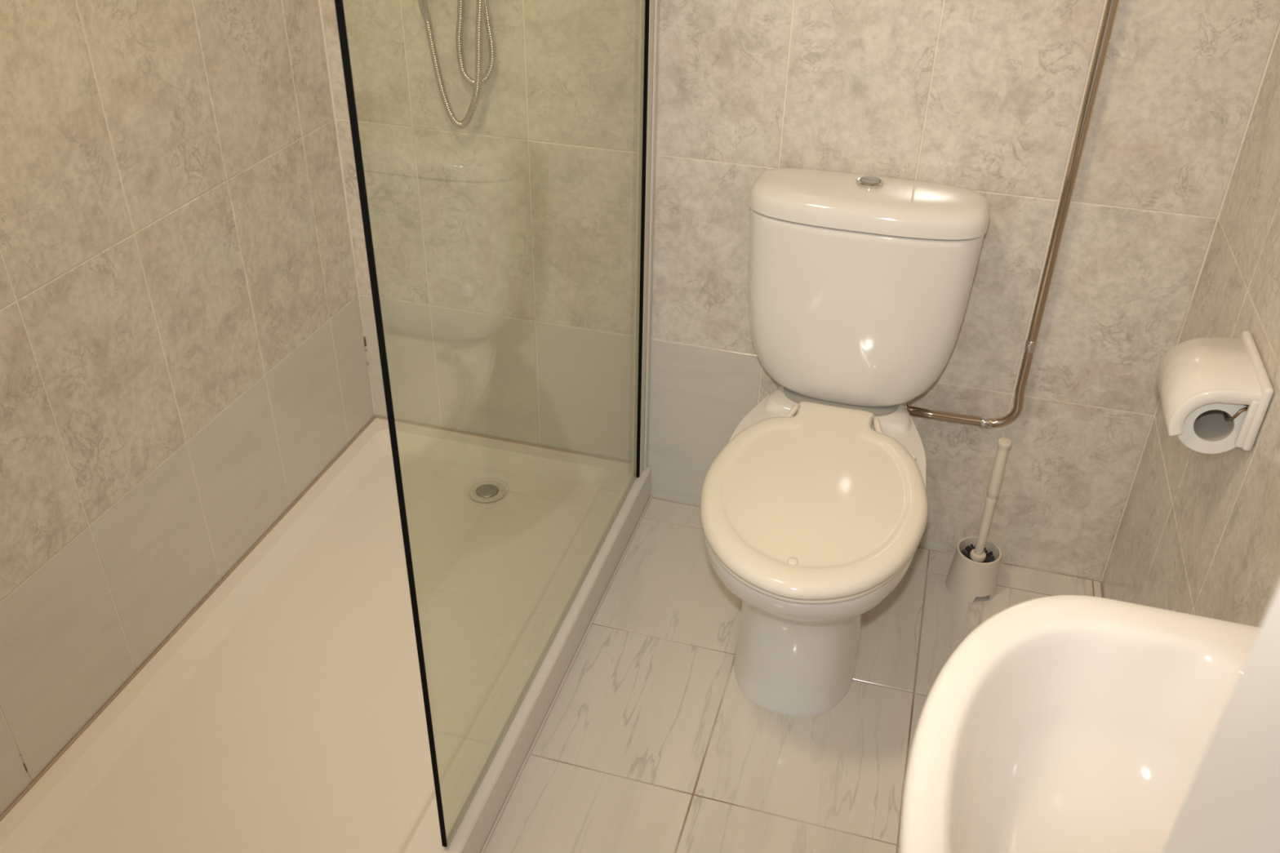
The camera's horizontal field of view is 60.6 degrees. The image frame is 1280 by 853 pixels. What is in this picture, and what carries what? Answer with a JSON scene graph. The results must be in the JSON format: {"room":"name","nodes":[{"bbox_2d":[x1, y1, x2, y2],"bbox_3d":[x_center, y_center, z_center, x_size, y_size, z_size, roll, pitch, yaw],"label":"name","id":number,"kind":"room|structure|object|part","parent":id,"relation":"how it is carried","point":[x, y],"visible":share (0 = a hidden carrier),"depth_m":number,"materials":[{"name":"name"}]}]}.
{"room":"bathroom","nodes":[
{"label":"bathroom","id":0,"kind":"room"},
{"bbox_2d":[0,0,374,816],"bbox_3d":[-0.938,-0.450,1.338,0.120,2.500,1.852,10,34,13],"label":"wall","id":1,"kind":"structure","parent":0,"point":[183,354],"depth_m":1.82,"materials":[{"name":"beige tile"}]},
{"bbox_2d":[483,497,1103,852],"bbox_3d":[-0.280,1.054,1.240,1.926,0.100,3.206,10,34,13],"label":"floor","id":2,"kind":"structure","parent":0,"point":[651,741],"depth_m":1.96,"materials":[{"name":"tile"}]},
{"bbox_2d":[0,415,652,852],"bbox_3d":[-0.545,0.512,1.896,0.698,0.091,1.717,10,34,13],"label":"shower tray","id":3,"kind":"object","parent":2,"relation":"on","point":[285,713],"visible":0.94,"depth_m":1.98,"materials":[{"name":"white ceramic"}]},
{"bbox_2d":[334,0,659,848],"bbox_3d":[-0.126,-0.443,1.549,0.027,1.912,1.061,10,34,13],"label":"glass screen","id":4,"kind":"object","parent":3,"relation":"on","point":[648,10],"visible":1,"depth_m":1.98,"materials":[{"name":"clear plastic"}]},
{"bbox_2d":[700,167,989,716],"bbox_3d":[0.320,0.067,1.922,0.415,0.841,0.718,10,34,13],"label":"toilet","id":5,"kind":"object","parent":2,"relation":"on","point":[814,509],"visible":1,"depth_m":1.91,"materials":[{"name":"white glazed ceramic"},{"name":"cream plastic"},{"name":"chrome"}]},
{"bbox_3d":[0.316,0.254,2.040,0.367,0.400,0.666,10,34,13],"label":"bowl","id":6,"kind":"part","parent":5,"relation":"part of","materials":[{"name":"white ceramic"}]},
{"bbox_3d":[0.296,0.106,1.849,0.375,0.027,0.547,10,34,13],"label":"seat lid","id":7,"kind":"part","parent":5,"relation":"part of","materials":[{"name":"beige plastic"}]},
{"bbox_3d":[0.401,-0.398,1.926,0.415,0.047,0.186,10,34,13],"label":"cistern lid","id":8,"kind":"part","parent":5,"relation":"part of","materials":[{"name":"white ceramic"}]},
{"bbox_2d":[945,536,1001,602],"bbox_3d":[0.694,0.294,2.268,0.103,0.098,0.103,10,34,13],"label":"brush holder","id":9,"kind":"object","parent":2,"relation":"on","point":[966,579],"visible":0.91,"depth_m":2.24,"materials":[{"name":"white plastic"}]},
{"bbox_2d":[960,437,1011,562],"bbox_3d":[0.696,0.172,2.190,0.071,0.344,0.071,10,34,13],"label":"toilet brush","id":10,"kind":"object","parent":9,"relation":"in","point":[976,553],"visible":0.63,"depth_m":2.17,"materials":[{"name":"beige plastic"}]},
{"bbox_2d":[318,0,1279,581],"bbox_3d":[0.203,-0.809,1.932,1.926,2.500,0.120,10,34,13],"label":"wall","id":11,"kind":"structure","parent":0,"point":[503,241],"depth_m":2.10,"materials":[{"name":"beige tile"}]},
{"bbox_2d":[906,0,1119,428],"bbox_3d":[0.655,-0.869,1.629,0.222,2.053,0.023,9,34,11],"label":"pipe","id":12,"kind":"object","parent":11,"relation":"attached to","point":[1110,11],"visible":0.98,"depth_m":1.94,"materials":[{"name":"silver metal"}]},
{"bbox_3d":[-0.312,-0.876,1.904,0.180,0.088,0.142,10,34,13],"label":"shower mixer","id":13,"kind":"object","parent":11,"relation":"attached to","visible":0},
{"bbox_2d":[417,0,496,128],"bbox_3d":[-0.342,-0.729,2.050,0.141,0.349,0.045,8,33,10],"label":"shower hose","id":14,"kind":"object","parent":13,"relation":"attached to","point":[482,6],"visible":1,"depth_m":2.06,"materials":[{"name":"silver metal"}]},
{"bbox_2d":[1102,29,1279,626],"bbox_3d":[0.796,-0.152,0.931,0.120,2.500,1.852,10,34,13],"label":"wall","id":15,"kind":"structure","parent":0,"point":[1198,534],"depth_m":1.67,"materials":[{"name":"beige tile"}]},
{"bbox_2d":[899,594,1260,852],"bbox_3d":[0.408,0.401,0.876,0.414,0.186,0.591,10,34,13],"label":"basin","id":16,"kind":"object","parent":15,"relation":"attached to","point":[1068,723],"visible":0.91,"depth_m":1.03,"materials":[{"name":"white ceramic"}]},
{"bbox_2d":[1156,330,1273,451],"bbox_3d":[0.804,-0.060,1.545,0.110,0.100,0.178,10,34,13],"label":"paper holder","id":17,"kind":"object","parent":15,"relation":"attached to","point":[1195,373],"visible":0.99,"depth_m":1.50,"materials":[{"name":"white plastic"}]},
{"bbox_2d":[1177,402,1248,453],"bbox_3d":[0.805,-0.036,1.556,0.095,0.095,0.136,10,34,13],"label":"toilet paper roll","id":18,"kind":"object","parent":17,"relation":"hanging from","point":[1206,429],"visible":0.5,"depth_m":1.52,"materials":[{"name":"white paper"}]},
{"bbox_3d":[0.829,-0.053,1.535,0.033,0.029,0.152,10,34,13],"label":"wire arm","id":19,"kind":"part","parent":17,"relation":"part of","materials":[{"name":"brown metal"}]},
{"bbox_3d":[0.850,-0.052,1.534,0.014,0.100,0.178,10,34,13],"label":"wall plate","id":20,"kind":"part","parent":17,"relation":"part of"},
{"bbox_3d":[-0.309,0.099,0.415,1.698,2.400,0.120,10,34,13],"label":"wall","id":21,"kind":"structure","parent":0,"visible":0},
{"bbox_2d":[1161,582,1279,852],"bbox_3d":[0.171,0.319,0.384,0.060,2.080,0.120,10,34,13],"label":"trim","id":22,"kind":"structure","parent":21,"relation":"attached to","point":[1231,804],"depth_m":0.28,"materials":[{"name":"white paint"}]}
]}

